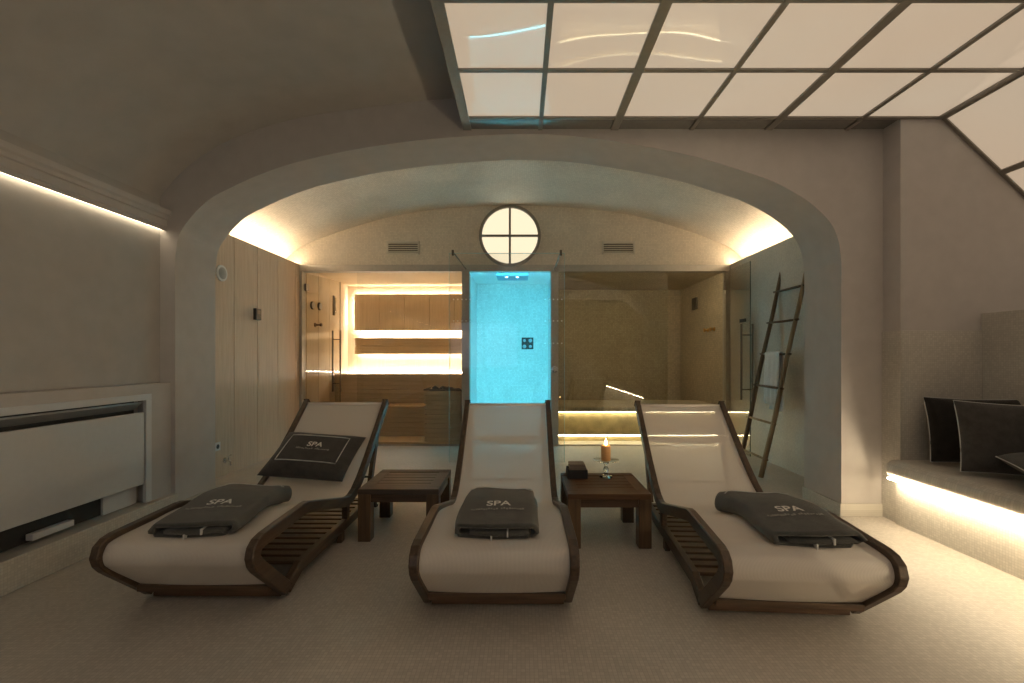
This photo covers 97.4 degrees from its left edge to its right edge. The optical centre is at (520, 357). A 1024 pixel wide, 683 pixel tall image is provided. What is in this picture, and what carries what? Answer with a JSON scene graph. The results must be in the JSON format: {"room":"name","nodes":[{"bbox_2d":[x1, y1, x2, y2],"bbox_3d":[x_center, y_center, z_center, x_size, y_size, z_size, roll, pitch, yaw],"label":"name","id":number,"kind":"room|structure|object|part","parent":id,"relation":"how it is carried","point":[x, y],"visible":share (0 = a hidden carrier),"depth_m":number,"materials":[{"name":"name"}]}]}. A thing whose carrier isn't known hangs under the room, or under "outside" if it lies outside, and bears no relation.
{"room":"spa","nodes":[
{"label":"spa","id":0,"kind":"room"},
{"bbox_2d":[0,129,159,552],"bbox_3d":[-2.815,-0.150,0.440,0.370,2.600,5.680,0,0,0],"label":"wall","id":1,"kind":"structure","parent":0,"point":[80,281],"depth_m":2.64,"materials":[{"name":"beige paint"}]},
{"bbox_2d":[0,394,151,552],"bbox_3d":[-2.582,0.613,1.295,0.093,0.735,3.590,0,0,0],"label":"heater","id":2,"kind":"object","parent":1,"relation":"attached to","point":[63,465],"visible":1,"depth_m":2.54,"materials":[{"name":"white metal"}]},
{"bbox_3d":[-2.547,0.613,1.295,0.025,0.735,3.590,0,0,0],"label":"frame","id":3,"kind":"part","parent":2,"relation":"part of","materials":[{"name":"white paint"}]},
{"bbox_2d":[0,172,160,229],"bbox_3d":[-2.614,-0.937,0.487,0.016,0.006,5.575,0,0,0],"label":"led strip","id":4,"kind":"object","parent":1,"relation":"attached to","point":[0,172],"visible":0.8,"depth_m":2.64,"materials":[{"name":"white plastic"}]},
{"bbox_2d":[0,139,170,230],"bbox_3d":[-2.589,-1.000,0.440,0.082,0.144,5.680,0,0,0],"label":"crown molding","id":5,"kind":"structure","parent":1,"relation":"attached to","point":[15,161],"depth_m":2.60,"materials":[{"name":"paint"}]},
{"bbox_2d":[0,383,170,500],"bbox_3d":[-2.590,0.585,0.440,0.080,0.810,5.680,0,0,0],"label":"trim","id":6,"kind":"structure","parent":1,"relation":"attached to","point":[161,392],"depth_m":3.11,"materials":[{"name":"paint"}]},
{"bbox_2d":[0,493,177,596],"bbox_3d":[-2.565,1.067,0.440,0.130,0.165,5.680,0,0,0],"label":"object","id":7,"kind":"structure","parent":1,"relation":"attached to","point":[20,566],"depth_m":2.46,"materials":[{"name":"tile"}]},
{"bbox_2d":[0,0,454,198],"bbox_3d":[0.775,-1.610,0.440,7.550,1.080,5.680,0,0,0],"label":"ceiling","id":8,"kind":"structure","parent":0,"point":[133,93],"depth_m":2.56,"materials":[{"name":"paint"}]},
{"bbox_2d":[215,235,347,478],"bbox_3d":[-2.911,-0.037,5.585,0.098,2.375,3.750,0,0,0],"label":"wall","id":9,"kind":"structure","parent":0,"point":[257,361],"depth_m":5.09,"materials":[{"name":"brown wood"}]},
{"bbox_2d":[215,442,220,450],"bbox_3d":[-2.894,0.845,4.290,0.012,0.080,0.080,0,0,0],"label":"wall socket","id":10,"kind":"object","parent":9,"relation":"attached to","point":[218,444],"visible":0.76,"depth_m":4.29,"materials":[{"name":"white plastic"}]},
{"bbox_2d":[216,265,226,280],"bbox_3d":[-2.890,-0.820,4.350,0.020,0.156,0.156,0,0,0],"label":"wall speaker","id":11,"kind":"object","parent":9,"relation":"attached to","point":[221,272],"visible":1,"depth_m":4.33,"materials":[{"name":"white plastic"}]},
{"bbox_2d":[219,267,226,278],"bbox_3d":[-2.881,-0.820,4.350,0.004,0.116,0.116,0,0,0],"label":"grille","id":12,"kind":"object","parent":11,"relation":"attached to","point":[222,270],"depth_m":4.34,"materials":[{"name":"grey ceramic"}]},
{"bbox_2d":[223,454,231,465],"bbox_3d":[-2.869,1.000,4.409,0.080,0.102,0.057,0,0,-18],"label":"tap","id":13,"kind":"object","parent":9,"relation":"attached to","point":[225,459],"visible":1,"depth_m":4.39,"materials":[{"name":"silver metal"}]},
{"bbox_2d":[253,308,260,319],"bbox_3d":[-2.881,-0.477,4.920,0.037,0.125,0.100,0,0,0],"label":"control box","id":14,"kind":"object","parent":9,"relation":"attached to","point":[256,312],"visible":1,"depth_m":4.88,"materials":[{"name":"black plastic"}]},
{"bbox_2d":[310,301,314,308],"bbox_3d":[-2.850,-0.720,6.160,0.023,0.110,0.110,0,0,0],"label":"thermometer","id":15,"kind":"object","parent":9,"relation":"attached to","point":[312,304],"visible":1,"depth_m":6.13,"materials":[{"name":"brown metal"}]},
{"bbox_2d":[333,295,335,315],"bbox_3d":[-2.839,-0.800,6.860,0.045,0.300,0.060,0,0,0],"label":"timer","id":16,"kind":"object","parent":9,"relation":"attached to","point":[334,298],"visible":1,"depth_m":6.85,"materials":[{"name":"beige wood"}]},
{"bbox_2d":[348,286,461,371],"bbox_3d":[-1.833,-0.030,7.490,2.195,2.360,0.060,0,0,0],"label":"wall","id":17,"kind":"structure","parent":0,"point":[356,362],"depth_m":7.46,"materials":[{"name":"brown wood"}]},
{"bbox_2d":[354,294,461,330],"bbox_3d":[-1.764,-0.750,7.412,1.947,0.600,0.055,0,0,0],"label":"wall panel","id":18,"kind":"object","parent":17,"relation":"attached to","point":[372,312],"visible":0.85,"depth_m":7.38,"materials":[{"name":"brown wood"}]},
{"bbox_2d":[355,338,461,353],"bbox_3d":[-1.745,-0.195,7.380,1.910,0.260,0.160,0,0,0],"label":"wooden board","id":19,"kind":"object","parent":17,"relation":"attached to","point":[362,345],"visible":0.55,"depth_m":7.30,"materials":[{"name":"brown wood"}]},
{"bbox_2d":[471,276,476,402],"bbox_3d":[-0.725,-0.020,6.635,0.020,2.340,1.230,0,0,0],"label":"wall","id":20,"kind":"structure","parent":0,"point":[473,283],"depth_m":6.77,"materials":[{"name":"tile"}]},
{"bbox_2d":[229,160,792,258],"bbox_3d":[-0.100,-1.665,4.880,6.400,1.070,2.340,0,0,0],"label":"vault","id":21,"kind":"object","parent":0,"point":[290,223],"visible":0.27,"depth_m":5.16,"materials":[{"name":"paint"}]},
{"bbox_2d":[0,436,1023,682],"bbox_3d":[0.650,1.195,2.900,7.900,0.150,10.600,0,0,0],"label":"floor","id":22,"kind":"structure","parent":0,"point":[355,613],"depth_m":1.93,"materials":[{"name":"carpet"}]},
{"bbox_2d":[89,399,388,596],"bbox_3d":[-1.455,0.745,2.819,0.698,0.811,1.886,0,0,0],"label":"sun lounger","id":23,"kind":"object","parent":22,"relation":"on","point":[295,531],"visible":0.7,"depth_m":2.15,"materials":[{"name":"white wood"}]},
{"bbox_2d":[148,483,291,539],"bbox_3d":[-1.479,0.772,2.295,0.382,0.160,0.687,0,0,-6],"label":"folded towel","id":24,"kind":"object","parent":23,"relation":"on","point":[225,509],"visible":1,"depth_m":2.13,"materials":[{"name":"grey fabric"}]},
{"bbox_2d":[257,432,365,481],"bbox_3d":[-1.475,0.695,3.210,0.612,0.275,0.360,0,0,4],"label":"pillow","id":25,"kind":"object","parent":23,"relation":"on","point":[326,457],"visible":1,"depth_m":3.13,"materials":[{"name":"black fabric"}]},
{"bbox_3d":[-1.129,0.738,2.817,0.046,0.798,1.886,0,0,0],"label":"frame","id":26,"kind":"part","parent":23,"relation":"part of","materials":[{"name":"brown wood"}]},
{"bbox_3d":[-1.163,0.738,3.566,0.030,0.663,0.316,0,0,0],"label":"leg","id":27,"kind":"part","parent":23,"relation":"part of","materials":[{"name":"brown wood"}]},
{"bbox_2d":[335,372,461,402],"bbox_3d":[-1.820,0.691,7.138,2.060,0.918,0.515,0,0,0],"label":"bench","id":28,"kind":"object","parent":22,"relation":"on","point":[397,387],"visible":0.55,"depth_m":6.90,"materials":[{"name":"brown wood"}]},
{"bbox_3d":[-1.820,0.263,7.138,2.060,0.025,0.515,0,0,0],"label":"seat","id":29,"kind":"part","parent":28,"relation":"part of","materials":[{"name":"brown wood"}]},
{"bbox_2d":[379,403,425,435],"bbox_3d":[-1.925,0.905,6.655,1.250,0.430,0.410,0,0,0],"label":"bench","id":30,"kind":"object","parent":22,"relation":"on","point":[400,419],"visible":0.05,"depth_m":6.47,"materials":[{"name":"brown wood"}]},
{"bbox_3d":[-1.925,0.703,6.655,1.250,0.025,0.410,0,0,0],"label":"seat","id":31,"kind":"part","parent":30,"relation":"part of","materials":[{"name":"brown wood"}]},
{"bbox_2d":[358,469,450,541],"bbox_3d":[-0.767,0.985,3.062,0.505,0.330,0.505,0,0,0],"label":"side table","id":32,"kind":"object","parent":22,"relation":"on","point":[432,487],"visible":0.95,"depth_m":2.85,"materials":[{"name":"brown wood"}]},
{"bbox_3d":[-0.981,1.000,2.849,0.078,0.300,0.078,0,0,0],"label":"leg","id":33,"kind":"part","parent":32,"relation":"part of","materials":[{"name":"brown wood"}]},
{"bbox_3d":[-0.981,1.000,3.276,0.078,0.300,0.078,0,0,0],"label":"leg","id":34,"kind":"part","parent":32,"relation":"part of","materials":[{"name":"brown wood"}]},
{"bbox_3d":[-0.554,1.000,2.849,0.078,0.300,0.078,0,0,0],"label":"leg","id":35,"kind":"part","parent":32,"relation":"part of","materials":[{"name":"brown wood"}]},
{"bbox_3d":[-0.554,1.000,3.276,0.078,0.300,0.078,0,0,0],"label":"leg","id":36,"kind":"part","parent":32,"relation":"part of","materials":[{"name":"brown wood"}]},
{"bbox_2d":[423,386,461,441],"bbox_3d":[-1.050,0.753,6.197,0.500,0.734,0.405,0,0,0],"label":"heater","id":37,"kind":"object","parent":22,"relation":"on","point":[443,407],"visible":0.96,"depth_m":6.00,"materials":[{"name":"brown wood"}]},
{"bbox_2d":[408,400,579,603],"bbox_3d":[-0.108,0.745,2.749,0.698,0.811,1.886,0,0,0],"label":"sun lounger","id":38,"kind":"object","parent":22,"relation":"on","point":[502,445],"visible":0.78,"depth_m":2.03,"materials":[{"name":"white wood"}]},
{"bbox_3d":[-0.434,0.738,2.749,0.046,0.798,1.886,0,0,0],"label":"frame","id":39,"kind":"part","parent":38,"relation":"part of","materials":[{"name":"brown wood"}]},
{"bbox_2d":[455,486,538,540],"bbox_3d":[-0.109,0.776,2.261,0.383,0.162,0.667,0,0,0],"label":"folded towel","id":40,"kind":"object","parent":38,"relation":"on","point":[490,513],"visible":1,"depth_m":2.07,"materials":[{"name":"grey fabric"}]},
{"bbox_3d":[0.218,0.738,2.749,0.046,0.798,1.886,0,0,0],"label":"frame","id":41,"kind":"part","parent":38,"relation":"part of","materials":[{"name":"brown wood"}]},
{"bbox_2d":[449,250,564,461],"bbox_3d":[-0.155,-0.020,5.397,1.264,2.320,0.983,0,0,0],"label":"screen","id":42,"kind":"object","parent":22,"relation":"on","point":[452,253],"visible":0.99,"depth_m":4.92,"materials":[{"name":"clear glass"}]},
{"bbox_3d":[-0.735,-1.150,5.396,0.025,0.060,0.984,0,0,1],"label":"support rod","id":43,"kind":"part","parent":42,"relation":"part of","materials":[{"name":"brown metal"}]},
{"bbox_3d":[0.435,-1.150,5.396,0.025,0.060,0.983,0,0,0],"label":"support rod","id":44,"kind":"part","parent":42,"relation":"part of","materials":[{"name":"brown metal"}]},
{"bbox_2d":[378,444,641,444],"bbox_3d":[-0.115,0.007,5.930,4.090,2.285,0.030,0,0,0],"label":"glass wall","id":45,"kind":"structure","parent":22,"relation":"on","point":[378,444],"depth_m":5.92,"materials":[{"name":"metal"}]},
{"bbox_2d":[299,270,729,445],"bbox_3d":[-0.080,0.000,5.954,5.640,2.300,0.132,0,0,0],"label":"pillars","id":46,"kind":"structure","parent":22,"relation":"on","point":[466,275],"depth_m":5.89,"materials":[{"name":"metal"}]},
{"bbox_2d":[304,282,340,401],"bbox_3d":[-2.755,0.009,6.285,0.154,2.258,0.713,0,0,15],"label":"door","id":47,"kind":"structure","parent":46,"relation":"attached to","point":[306,286],"depth_m":6.55,"materials":[{"name":"glass"}]},
{"bbox_3d":[-2.684,0.045,6.549,0.154,0.890,0.023,0,0,15],"label":"handle","id":48,"kind":"part","parent":47,"relation":"part of","materials":[{"name":"metal"}]},
{"bbox_2d":[299,265,729,272],"bbox_3d":[-0.110,-1.177,5.944,5.700,0.085,0.112,0,0,0],"label":"lintel","id":49,"kind":"object","parent":46,"relation":"on","point":[305,268],"visible":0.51,"depth_m":5.89,"materials":[{"name":"paint"}]},
{"bbox_2d":[551,366,557,372],"bbox_3d":[0.440,0.150,5.852,0.090,0.090,0.070,0,0,0],"label":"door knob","id":50,"kind":"object","parent":46,"relation":"attached to","point":[554,369],"visible":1,"depth_m":5.87,"materials":[{"name":"silver metal"}]},
{"bbox_2d":[723,261,753,456],"bbox_3d":[2.652,0.009,5.543,0.154,2.258,0.693,0,0,1],"label":"door","id":51,"kind":"structure","parent":46,"relation":"attached to","point":[751,334],"depth_m":5.27,"materials":[{"name":"glass"}]},
{"bbox_3d":[2.650,0.045,5.280,0.154,0.890,0.023,0,0,1],"label":"handle","id":52,"kind":"part","parent":51,"relation":"part of","materials":[{"name":"silver metal"}]},
{"bbox_2d":[561,473,651,548],"bbox_3d":[0.535,0.985,2.962,0.505,0.330,0.505,0,0,0],"label":"side table","id":53,"kind":"object","parent":22,"relation":"on","point":[623,491],"visible":0.94,"depth_m":2.72,"materials":[{"name":"brown wood"}]},
{"bbox_3d":[0.322,1.000,3.176,0.078,0.300,0.078,0,0,0],"label":"leg","id":54,"kind":"part","parent":53,"relation":"part of","materials":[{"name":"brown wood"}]},
{"bbox_3d":[0.322,1.000,2.749,0.078,0.300,0.078,0,0,0],"label":"leg","id":55,"kind":"part","parent":53,"relation":"part of","materials":[{"name":"brown wood"}]},
{"bbox_2d":[566,461,587,478],"bbox_3d":[0.385,0.772,3.115,0.134,0.094,0.130,0,0,0],"label":"box","id":56,"kind":"object","parent":53,"relation":"on","point":[575,469],"visible":1,"depth_m":3.05,"materials":[{"name":"black plastic"}]},
{"bbox_2d":[593,458,618,478],"bbox_3d":[0.585,0.759,3.100,0.176,0.120,0.176,0,0,0],"label":"candle stand","id":57,"kind":"object","parent":53,"relation":"on","point":[605,475],"visible":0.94,"depth_m":3.09,"materials":[{"name":"clear glass"}]},
{"bbox_2d":[601,440,610,460],"bbox_3d":[0.585,0.631,3.100,0.064,0.150,0.064,0,0,0],"label":"candle","id":58,"kind":"object","parent":57,"relation":"on","point":[605,449],"visible":1,"depth_m":3.08,"materials":[{"name":"wax"}]},
{"bbox_3d":[0.585,0.767,3.100,0.090,0.104,0.090,0,0,0],"label":"stem","id":59,"kind":"part","parent":57,"relation":"part of","materials":[{"name":"clear glass"}]},
{"bbox_3d":[0.749,1.000,3.176,0.078,0.300,0.078,0,0,0],"label":"leg","id":60,"kind":"part","parent":53,"relation":"part of","materials":[{"name":"brown wood"}]},
{"bbox_3d":[0.749,1.000,2.749,0.078,0.300,0.078,0,0,0],"label":"leg","id":61,"kind":"part","parent":53,"relation":"part of","materials":[{"name":"brown wood"}]},
{"bbox_2d":[558,400,710,440],"bbox_3d":[1.660,0.910,6.695,2.320,0.480,1.010,0,0,0],"label":"bench","id":62,"kind":"object","parent":22,"relation":"on","point":[585,420],"visible":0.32,"depth_m":6.26,"materials":[{"name":"wood"}]},
{"bbox_3d":[1.660,0.705,6.695,2.320,0.070,1.010,0,0,0],"label":"seat","id":63,"kind":"part","parent":62,"relation":"part of","materials":[{"name":"wood"}]},
{"bbox_2d":[634,400,908,614],"bbox_3d":[1.200,0.745,2.677,0.698,0.811,1.886,0,0,4],"label":"sun lounger","id":64,"kind":"object","parent":22,"relation":"on","point":[693,453],"visible":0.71,"depth_m":2.04,"materials":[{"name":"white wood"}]},
{"bbox_3d":[0.963,0.738,3.443,0.030,0.663,0.316,0,0,4],"label":"leg","id":65,"kind":"part","parent":64,"relation":"part of","materials":[{"name":"brown wood"}]},
{"bbox_3d":[0.875,0.738,2.699,0.046,0.798,1.886,0,0,4],"label":"frame","id":66,"kind":"part","parent":64,"relation":"part of","materials":[{"name":"brown wood"}]},
{"bbox_2d":[714,490,867,549],"bbox_3d":[1.246,0.777,2.186,0.381,0.166,0.687,0,0,2],"label":"folded towel","id":67,"kind":"object","parent":64,"relation":"on","point":[782,518],"visible":1,"depth_m":2.01,"materials":[{"name":"grey fabric"}]},
{"bbox_3d":[1.525,0.738,2.656,0.046,0.798,1.886,0,0,4],"label":"frame","id":68,"kind":"part","parent":64,"relation":"part of","materials":[{"name":"brown wood"}]},
{"bbox_2d":[742,272,803,477],"bbox_3d":[2.532,0.116,4.550,0.492,2.079,0.540,0,0,0],"label":"ladder","id":69,"kind":"object","parent":22,"relation":"on","point":[788,353],"visible":0.9,"depth_m":4.36,"materials":[{"name":"brown wood"}]},
{"bbox_3d":[2.531,0.116,4.769,0.492,2.079,0.052,0,0,0],"label":"rail","id":70,"kind":"part","parent":69,"relation":"part of","materials":[{"name":"brown wood"}]},
{"bbox_2d":[764,351,783,411],"bbox_3d":[2.564,0.232,4.562,0.081,0.596,0.258,0,0,0],"label":"towel","id":71,"kind":"object","parent":69,"relation":"hanging from","point":[773,366],"visible":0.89,"depth_m":4.53,"materials":[{"name":"white fabric"}]},
{"bbox_2d":[885,460,1023,579],"bbox_3d":[2.860,0.927,0.359,0.670,0.445,5.518,0,0,0],"label":"bench","id":72,"kind":"object","parent":22,"relation":"on","point":[979,516],"visible":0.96,"depth_m":2.64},
{"bbox_3d":[2.860,0.766,0.359,0.670,0.123,5.518,0,0,0],"label":"seat","id":73,"kind":"part","parent":72,"relation":"part of","materials":[{"name":"tile"}]},
{"bbox_2d":[923,396,1020,462],"bbox_3d":[2.965,0.475,2.930,0.544,0.431,0.178,0,0,18],"label":"cushion","id":74,"kind":"object","parent":72,"relation":"on","point":[940,412],"visible":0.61,"depth_m":2.94,"materials":[{"name":"black fabric"}]},
{"bbox_2d":[953,400,1023,475],"bbox_3d":[2.925,0.482,2.660,0.577,0.444,0.201,0,0,19],"label":"cushion","id":75,"kind":"object","parent":72,"relation":"on","point":[987,431],"visible":0.98,"depth_m":2.65,"materials":[{"name":"black fabric"}]},
{"bbox_2d":[995,452,1023,472],"bbox_3d":[2.840,0.575,2.300,0.444,0.138,0.465,0,0,27],"label":"cushion","id":76,"kind":"object","parent":72,"relation":"on","point":[1015,460],"visible":1,"depth_m":2.47,"materials":[{"name":"brown fabric"}]},
{"bbox_2d":[477,284,547,402],"bbox_3d":[-0.142,-0.020,7.275,1.185,2.340,0.050,0,0,0],"label":"wall","id":77,"kind":"structure","parent":0,"point":[507,372],"depth_m":7.25,"materials":[{"name":"tile"}]},
{"bbox_2d":[522,337,532,348],"bbox_3d":[0.105,-0.235,7.230,0.190,0.190,0.040,0,0,0],"label":"shower control","id":78,"kind":"object","parent":77,"relation":"attached to","point":[527,342],"visible":1,"depth_m":7.24,"materials":[{"name":"black plastic"}]},
{"bbox_2d":[287,205,741,264],"bbox_3d":[-0.085,-1.575,5.975,6.078,0.850,0.150,0,0,0],"label":"wall","id":79,"kind":"structure","parent":0,"point":[580,233],"depth_m":5.90,"materials":[{"name":"paint"}]},
{"bbox_2d":[386,241,419,253],"bbox_3d":[-1.545,-1.445,5.894,0.430,0.170,0.012,0,0,0],"label":"air vent","id":80,"kind":"object","parent":79,"relation":"in","point":[392,247],"visible":1,"depth_m":5.89,"materials":[{"name":"metal"}]},
{"bbox_2d":[479,204,540,266],"bbox_3d":[-0.145,-1.595,5.878,0.806,0.806,0.045,0,0,0],"label":"window","id":81,"kind":"structure","parent":79,"relation":"in","point":[509,228],"depth_m":5.89,"materials":[{"name":"white glass"}]},
{"bbox_2d":[602,241,634,253],"bbox_3d":[1.275,-1.445,5.894,0.430,0.170,0.012,0,0,0],"label":"air vent","id":82,"kind":"object","parent":79,"relation":"in","point":[608,247],"visible":1,"depth_m":5.89,"materials":[{"name":"metal"}]},
{"bbox_2d":[318,273,719,289],"bbox_3d":[-0.015,-1.230,6.975,5.830,0.080,1.950,0,0,0],"label":"ceiling","id":83,"kind":"structure","parent":0,"point":[573,281],"depth_m":6.88,"materials":[{"name":"tile"}]},
{"bbox_2d":[496,273,527,280],"bbox_3d":[-0.120,-1.159,6.400,0.440,0.059,0.400,0,0,0],"label":"shower light","id":84,"kind":"object","parent":83,"relation":"attached to","point":[500,276],"visible":0.9,"depth_m":6.27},
{"bbox_2d":[160,98,882,502],"bbox_3d":[-0.055,-0.450,3.495,5.390,3.200,0.430,0,0,0],"label":"wall","id":85,"kind":"structure","parent":0,"point":[824,186],"depth_m":3.28,"materials":[{"name":"paint"}]},
{"bbox_2d":[185,487,882,515],"bbox_3d":[0.055,1.100,3.489,5.170,0.100,0.442,0,0,0],"label":"baseboard","id":86,"kind":"structure","parent":85,"relation":"attached to","point":[841,509],"depth_m":3.28,"materials":[{"name":"plaster"}]},
{"bbox_2d":[882,331,901,521],"bbox_3d":[2.634,0.480,3.199,0.012,1.340,0.162,0,0,0],"label":"trim","id":87,"kind":"structure","parent":85,"relation":"attached to","point":[891,340],"depth_m":3.19,"materials":[{"name":"paint"}]},
{"bbox_2d":[548,280,549,399],"bbox_3d":[0.443,-0.020,6.635,0.015,2.340,1.230,0,0,0],"label":"wall","id":88,"kind":"structure","parent":0,"point":[549,280],"depth_m":7.12,"materials":[{"name":"tile"}]},
{"bbox_2d":[558,290,680,399],"bbox_3d":[1.675,-0.060,7.990,2.450,2.420,0.080,0,0,0],"label":"wall","id":89,"kind":"structure","parent":0,"point":[620,344],"depth_m":7.95,"materials":[{"name":"tile"}]},
{"bbox_2d":[681,273,722,403],"bbox_3d":[2.860,-0.060,6.965,0.080,2.420,1.970,0,0,0],"label":"wall","id":90,"kind":"structure","parent":0,"point":[701,352],"depth_m":6.95,"materials":[{"name":"tile"}]},
{"bbox_2d":[692,297,697,309],"bbox_3d":[2.805,-0.875,7.270,0.030,0.190,0.180,0,0,0],"label":"wall speaker","id":91,"kind":"object","parent":90,"relation":"attached to","point":[694,300],"visible":1,"depth_m":7.24,"materials":[{"name":"brown metal"}]},
{"bbox_2d":[703,327,714,331],"bbox_3d":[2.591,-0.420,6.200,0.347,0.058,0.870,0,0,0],"label":"valve","id":92,"kind":"object","parent":90,"relation":"attached to","point":[710,328],"visible":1,"depth_m":6.17,"materials":[{"name":"gold metal"}]},
{"bbox_2d":[430,0,1023,129],"bbox_3d":[1.258,-1.694,1.129,3.355,0.072,4.298,0,0,0],"label":"skylight","id":93,"kind":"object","parent":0,"point":[512,64],"depth_m":2.53,"materials":[{"name":"beige glass"}]},
{"bbox_3d":[-0.117,-1.676,2.348,0.485,0.012,0.485,0,0,0],"label":"light panel","id":94,"kind":"part","parent":93,"relation":"part of","materials":[{"name":"beige glass"}]},
{"bbox_3d":[-0.117,-1.676,2.862,0.485,0.012,0.485,0,0,0],"label":"light panel","id":95,"kind":"part","parent":93,"relation":"part of","materials":[{"name":"beige glass"}]},
{"bbox_3d":[0.404,-1.676,2.862,0.498,0.012,0.485,0,0,0],"label":"light panel","id":96,"kind":"part","parent":93,"relation":"part of","materials":[{"name":"beige glass"}]},
{"bbox_3d":[0.404,-1.676,2.348,0.498,0.012,0.485,0,0,0],"label":"light panel","id":97,"kind":"part","parent":93,"relation":"part of","materials":[{"name":"beige glass"}]},
{"bbox_3d":[0.966,-1.676,2.862,0.518,0.012,0.485,0,0,0],"label":"light panel","id":98,"kind":"part","parent":93,"relation":"part of","materials":[{"name":"beige glass"}]},
{"bbox_3d":[0.966,-1.676,2.348,0.518,0.012,0.485,0,0,0],"label":"light panel","id":99,"kind":"part","parent":93,"relation":"part of","materials":[{"name":"beige glass"}]},
{"bbox_3d":[1.514,-1.676,2.862,0.518,0.012,0.485,0,0,0],"label":"light panel","id":100,"kind":"part","parent":93,"relation":"part of","materials":[{"name":"beige glass"}]},
{"bbox_3d":[1.514,-1.676,2.348,0.518,0.012,0.485,0,0,0],"label":"light panel","id":101,"kind":"part","parent":93,"relation":"part of","materials":[{"name":"beige glass"}]},
{"bbox_3d":[2.091,-1.676,2.862,0.528,0.012,0.485,0,0,0],"label":"light panel","id":102,"kind":"part","parent":93,"relation":"part of","materials":[{"name":"beige glass"}]},
{"bbox_3d":[2.091,-1.676,2.348,0.528,0.012,0.485,0,0,0],"label":"light panel","id":103,"kind":"part","parent":93,"relation":"part of","materials":[{"name":"beige glass"}]},
{"bbox_3d":[2.635,-1.676,2.862,0.500,0.012,0.485,0,0,0],"label":"light panel","id":104,"kind":"part","parent":93,"relation":"part of","materials":[{"name":"white glass"}]},
{"bbox_3d":[2.635,-1.676,2.348,0.500,0.012,0.485,0,0,0],"label":"light panel","id":105,"kind":"part","parent":93,"relation":"part of","materials":[{"name":"beige glass"}]},
{"bbox_2d":[730,237,803,476],"bbox_3d":[2.770,-0.037,4.815,0.060,2.375,2.210,0,0,0],"label":"wall","id":106,"kind":"structure","parent":0,"point":[784,257],"depth_m":4.98,"materials":[{"name":"plaster"}]},
{"bbox_2d":[883,119,1023,331],"bbox_3d":[3.620,-0.350,3.215,1.960,3.000,0.170,0,0,0],"label":"wall","id":107,"kind":"structure","parent":0,"point":[953,226],"depth_m":3.13,"materials":[{"name":"paint"}]},
{"bbox_2d":[901,331,982,459],"bbox_3d":[2.916,0.280,3.124,0.568,0.940,0.012,0,0,0],"label":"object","id":108,"kind":"structure","parent":107,"relation":"attached to","point":[940,364],"depth_m":3.12,"materials":[{"name":"paint"}]},
{"bbox_2d":[942,73,1023,196],"bbox_3d":[3.538,-1.107,1.056,1.272,1.212,4.137,0,0,0],"label":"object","id":109,"kind":"structure","parent":0,"point":[992,124],"depth_m":2.96,"materials":[{"name":"white glass"}]},
{"bbox_3d":[3.130,-1.483,2.860,0.382,0.363,0.486,0,0,0],"label":"light panel","id":110,"kind":"part","parent":109,"relation":"part of","materials":[{"name":"white glass"}]},
{"bbox_3d":[3.533,-1.101,2.860,0.382,0.363,0.486,0,0,0],"label":"light panel","id":111,"kind":"part","parent":109,"relation":"part of","materials":[{"name":"white glass"}]},
{"bbox_2d":[981,309,1023,404],"bbox_3d":[3.850,0.420,0.365,1.300,1.460,5.530,0,0,0],"label":"wall","id":112,"kind":"structure","parent":0,"point":[1003,332],"depth_m":2.98,"materials":[{"name":"paint"}]}
]}

